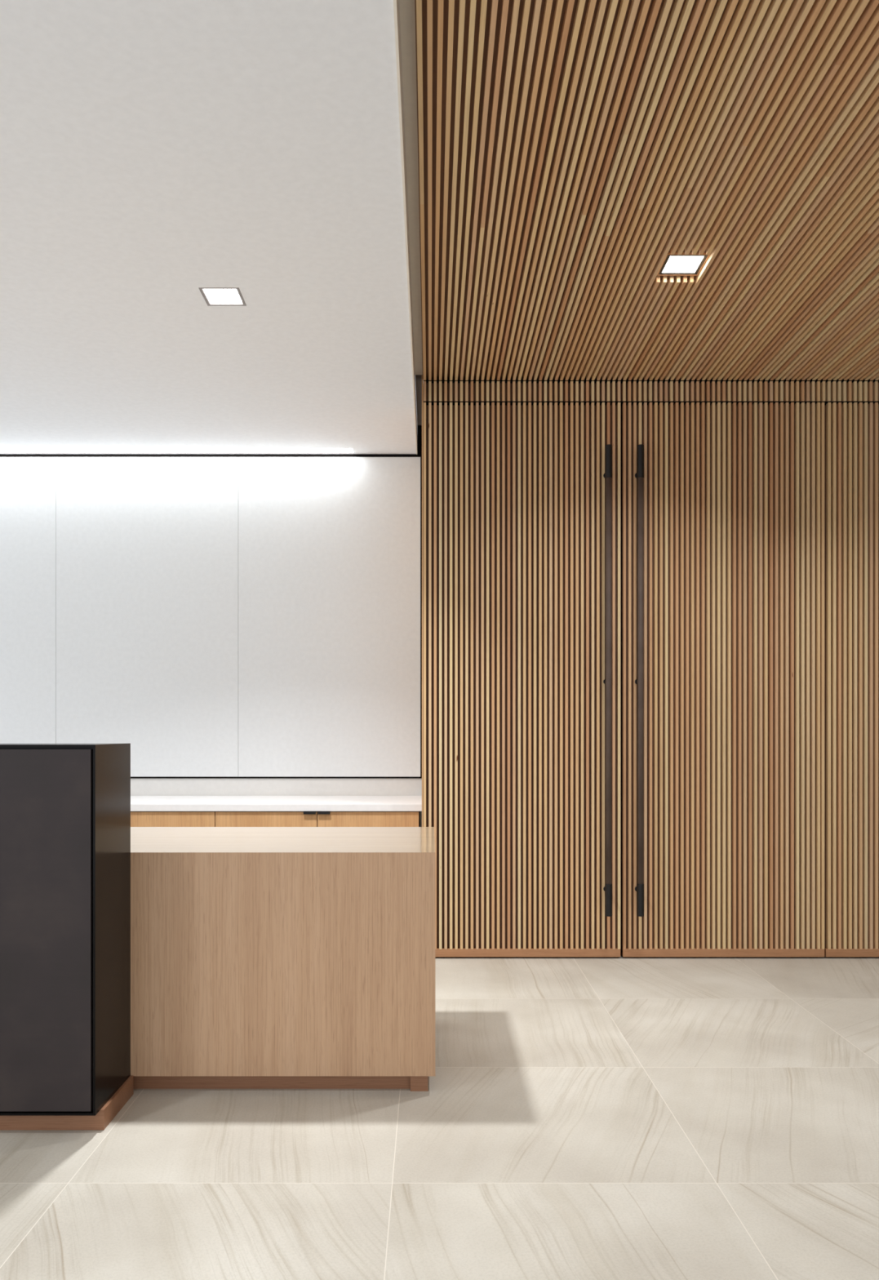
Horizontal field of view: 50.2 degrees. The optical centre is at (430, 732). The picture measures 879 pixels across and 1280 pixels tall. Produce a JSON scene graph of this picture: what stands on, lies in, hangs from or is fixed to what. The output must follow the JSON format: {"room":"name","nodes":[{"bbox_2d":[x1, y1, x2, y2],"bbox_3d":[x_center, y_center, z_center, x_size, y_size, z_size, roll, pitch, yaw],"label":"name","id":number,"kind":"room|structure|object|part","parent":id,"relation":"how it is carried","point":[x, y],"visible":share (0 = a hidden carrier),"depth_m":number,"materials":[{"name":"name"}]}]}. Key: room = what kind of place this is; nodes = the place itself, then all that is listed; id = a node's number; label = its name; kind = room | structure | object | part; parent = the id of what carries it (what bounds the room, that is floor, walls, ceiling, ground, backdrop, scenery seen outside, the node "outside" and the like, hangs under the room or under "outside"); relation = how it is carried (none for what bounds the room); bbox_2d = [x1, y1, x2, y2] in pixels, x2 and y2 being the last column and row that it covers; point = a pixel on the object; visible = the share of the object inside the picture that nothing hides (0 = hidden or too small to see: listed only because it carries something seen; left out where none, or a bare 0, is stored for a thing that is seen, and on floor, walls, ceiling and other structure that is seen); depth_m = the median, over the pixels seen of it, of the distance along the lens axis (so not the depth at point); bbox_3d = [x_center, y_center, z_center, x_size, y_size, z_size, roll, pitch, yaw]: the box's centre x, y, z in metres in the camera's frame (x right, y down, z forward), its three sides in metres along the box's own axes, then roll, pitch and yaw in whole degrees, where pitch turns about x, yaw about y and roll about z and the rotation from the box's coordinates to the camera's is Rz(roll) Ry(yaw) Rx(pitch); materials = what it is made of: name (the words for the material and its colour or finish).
{"room":"lobby","nodes":[
{"label":"lobby","id":0,"kind":"room"},
{"bbox_2d":[0,0,416,454],"bbox_3d":[-2.139,-1.660,2.115,4.123,0.100,6.629,0,0,0],"label":"ceiling","id":1,"kind":"structure","parent":0,"point":[153,153],"depth_m":2.95,"materials":[{"name":"white paint"}]},
{"bbox_2d":[0,448,354,453],"bbox_3d":[-2.314,-1.640,5.366,3.751,0.060,0.100,0,0,0],"label":"linear light","id":2,"kind":"object","parent":1,"relation":"attached to","point":[2,451],"visible":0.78,"depth_m":5.38,"materials":[{"name":"white plastic"}]},
{"bbox_2d":[198,287,246,306],"bbox_3d":[-0.766,-1.650,3.466,0.145,0.080,0.144,0,0,0],"label":"recessed light","id":3,"kind":"object","parent":1,"relation":"in","point":[213,296],"visible":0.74,"depth_m":3.48,"materials":[{"name":"white plastic"}]},
{"bbox_2d":[203,288,242,302],"bbox_3d":[-0.766,-1.620,3.466,0.124,0.004,0.123,0,0,0],"label":"diffuser","id":4,"kind":"object","parent":3,"relation":"attached to","point":[211,295],"depth_m":3.47,"materials":[{"name":"white plastic"}]},
{"bbox_2d":[130,778,422,826],"bbox_3d":[-2.117,-0.358,5.473,4.166,2.937,0.080,0,0,0],"label":"wall","id":5,"kind":"structure","parent":0,"point":[139,787],"depth_m":5.43,"materials":[{"name":"white paint"}]},
{"bbox_2d":[0,457,56,743],"bbox_3d":[-2.688,-0.668,5.418,1.050,1.846,0.010,0,0,0],"label":"wall panel","id":6,"kind":"object","parent":5,"relation":"attached to","point":[28,485],"visible":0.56,"depth_m":5.41,"materials":[{"name":"white glass"}]},
{"bbox_2d":[56,457,238,776],"bbox_3d":[-1.635,-0.668,5.418,1.051,1.846,0.010,0,0,0],"label":"wall panel","id":7,"kind":"object","parent":5,"relation":"attached to","point":[147,548],"visible":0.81,"depth_m":5.41,"materials":[{"name":"white glass"}]},
{"bbox_2d":[0,425,422,778],"bbox_3d":[-2.153,-0.755,5.428,4.221,2.042,0.009,0,0,0],"label":"trim","id":8,"kind":"structure","parent":5,"relation":"attached to","point":[419,427],"depth_m":5.42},
{"bbox_2d":[238,457,420,776],"bbox_3d":[-0.582,-0.668,5.418,1.052,1.846,0.010,0,0,0],"label":"wall panel","id":9,"kind":"object","parent":5,"relation":"attached to","point":[329,548],"visible":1,"depth_m":5.41,"materials":[{"name":"white glass"}]},
{"bbox_2d":[393,0,417,454],"bbox_3d":[-0.077,-1.609,2.115,0.007,0.003,6.629,0,0,0],"label":"trim","id":10,"kind":"structure","parent":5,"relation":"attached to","point":[394,1],"depth_m":2.72,"materials":[{"name":"white paint"}]},
{"bbox_2d":[422,375,423,826],"bbox_3d":[-0.038,-0.321,5.001,0.006,2.862,0.804,0,0,0],"label":"trim","id":11,"kind":"structure","parent":5,"relation":"attached to","point":[422,375],"depth_m":4.60,"materials":[{"name":"brown wood"}]},
{"bbox_2d":[0,955,878,1279],"bbox_3d":[-0.400,1.135,2.167,7.600,0.050,6.733,0,0,0],"label":"floor","id":12,"kind":"structure","parent":0,"point":[621,1117],"depth_m":2.48,"materials":[{"name":"tile"}]},
{"bbox_2d":[0,743,133,1129],"bbox_3d":[-1.755,0.572,2.726,1.690,1.077,0.302,0,0,0],"label":"reception desk","id":13,"kind":"object","parent":12,"relation":"on","point":[65,808],"depth_m":2.58,"materials":[{"name":"black"}]},
{"bbox_3d":[-1.766,0.544,2.585,1.667,0.995,0.018,0,0,0],"label":"panel","id":14,"kind":"part","parent":13,"relation":"part of","materials":[{"name":"metal"}]},
{"bbox_2d":[130,811,216,826],"bbox_3d":[-1.620,0.756,5.083,1.042,0.708,0.639,0,0,0],"label":"base cabinet","id":15,"kind":"object","parent":12,"relation":"on","point":[138,819],"visible":0.09,"depth_m":4.79,"materials":[{"name":"paint"}]},
{"bbox_2d":[130,826,435,1091],"bbox_3d":[-1.292,0.739,3.268,2.616,0.742,0.781,0,0,0],"label":"desk","id":16,"kind":"object","parent":12,"relation":"on","point":[262,957],"visible":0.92,"depth_m":2.88,"materials":[{"name":"brown wood"}]},
{"bbox_2d":[130,826,435,852],"bbox_3d":[-1.292,0.382,3.269,2.616,0.028,0.781,0,0,0],"label":"countertop","id":17,"kind":"structure","parent":16,"relation":"on","point":[143,839],"depth_m":3.22,"materials":[{"name":"brown wood"}]},
{"bbox_2d":[215,811,420,826],"bbox_3d":[-0.577,0.756,5.083,1.040,0.708,0.639,0,0,0],"label":"base cabinet","id":18,"kind":"object","parent":12,"relation":"on","point":[223,819],"visible":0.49,"depth_m":4.79,"materials":[{"name":"paint"}]},
{"bbox_3d":[-0.837,0.708,4.793,0.518,0.604,0.019,0,0,0],"label":"door","id":19,"kind":"part","parent":18,"relation":"part of","materials":[{"name":"brown wood"}]},
{"bbox_2d":[130,795,422,811],"bbox_3d":[-1.821,0.383,5.101,3.558,0.035,0.662,0,0,0],"label":"countertop","id":20,"kind":"structure","parent":18,"relation":"on","point":[138,803],"depth_m":4.82,"materials":[{"name":"white stone"}]},
{"bbox_3d":[-0.613,0.410,4.774,0.063,0.012,0.020,0,0,0],"label":"tab pull","id":21,"kind":"part","parent":18,"relation":"part of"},
{"bbox_3d":[-0.540,0.410,4.774,0.063,0.012,0.020,0,0,0],"label":"tab pull","id":22,"kind":"part","parent":18,"relation":"part of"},
{"bbox_3d":[-0.316,0.708,4.793,0.517,0.604,0.019,0,0,0],"label":"door","id":23,"kind":"part","parent":18,"relation":"part of","materials":[{"name":"brown wood"}]},
{"bbox_2d":[414,0,878,380],"bbox_3d":[1.682,-1.750,1.730,3.436,0.044,5.861,0,0,0],"label":"ceiling","id":24,"kind":"structure","parent":0,"point":[566,148],"depth_m":2.99,"materials":[{"name":"brown wood"}]},
{"bbox_2d":[657,252,710,275],"bbox_3d":[0.944,-1.789,3.503,0.158,0.086,0.160,0,0,0],"label":"recessed light","id":25,"kind":"object","parent":24,"relation":"in","point":[675,264],"visible":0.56,"depth_m":3.50,"materials":[{"name":"white plastic"}]},
{"bbox_2d":[662,256,703,272],"bbox_3d":[0.944,-1.752,3.503,0.124,0.008,0.126,0,0,0],"label":"diffuser","id":26,"kind":"object","parent":25,"relation":"attached to","point":[671,264],"depth_m":3.50,"materials":[{"name":"white plastic"}]},
{"bbox_2d":[423,379,878,955],"bbox_3d":[1.733,-0.409,1.762,3.534,3.038,5.925,0,0,0],"label":"wall","id":27,"kind":"structure","parent":0,"point":[426,380],"depth_m":4.66,"materials":[{"name":"brown wood"}]},
{"bbox_2d":[396,0,422,439],"bbox_3d":[-0.057,-1.698,2.115,0.041,0.177,6.629,0,0,0],"label":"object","id":28,"kind":"structure","parent":27,"relation":"attached to","point":[405,8],"depth_m":2.88,"materials":[{"name":"grey paint"}]},
{"bbox_2d":[415,374,422,425],"bbox_3d":[-0.056,-1.782,5.045,0.038,0.011,0.768,0,0,0],"label":"trim","id":29,"kind":"structure","parent":27,"relation":"attached to","point":[418,377],"depth_m":4.98,"materials":[{"name":"paint"}]},
{"bbox_2d":[423,402,620,956],"bbox_3d":[0.451,-0.259,4.584,0.969,2.722,0.142,0,0,0],"label":"door","id":30,"kind":"structure","parent":27,"relation":"in","point":[522,504],"depth_m":4.60,"materials":[{"name":"brown wood"}]},
{"bbox_3d":[0.451,1.082,4.613,0.968,0.039,0.024,0,0,0],"label":"rail","id":31,"kind":"part","parent":30,"relation":"part of","materials":[{"name":"brown wood"}]},
{"bbox_2d":[423,381,878,405],"bbox_3d":[1.683,-1.675,4.628,3.433,0.104,0.054,0,0,0],"label":"slatted wall panel","id":32,"kind":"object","parent":27,"relation":"attached to","point":[437,392],"depth_m":4.61,"materials":[{"name":"brown wood"}]},
{"bbox_2d":[621,402,824,956],"bbox_3d":[1.442,-0.259,4.584,0.990,2.722,0.142,0,0,0],"label":"door","id":33,"kind":"structure","parent":27,"relation":"in","point":[722,507],"depth_m":4.60,"materials":[{"name":"brown wood"}]},
{"bbox_3d":[1.442,1.082,4.613,0.990,0.039,0.024,0,0,0],"label":"rail","id":34,"kind":"part","parent":33,"relation":"part of","materials":[{"name":"brown wood"}]},
{"bbox_2d":[824,402,878,956],"bbox_3d":[2.672,-0.259,4.628,1.456,2.722,0.054,0,0,0],"label":"slatted wall panel","id":35,"kind":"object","parent":27,"relation":"in","point":[851,431],"depth_m":4.61,"materials":[{"name":"brown wood"}]},
{"bbox_3d":[2.672,1.082,4.613,1.456,0.039,0.024,0,0,0],"label":"rail","id":36,"kind":"part","parent":35,"relation":"part of","materials":[{"name":"brown wood"}]}
]}

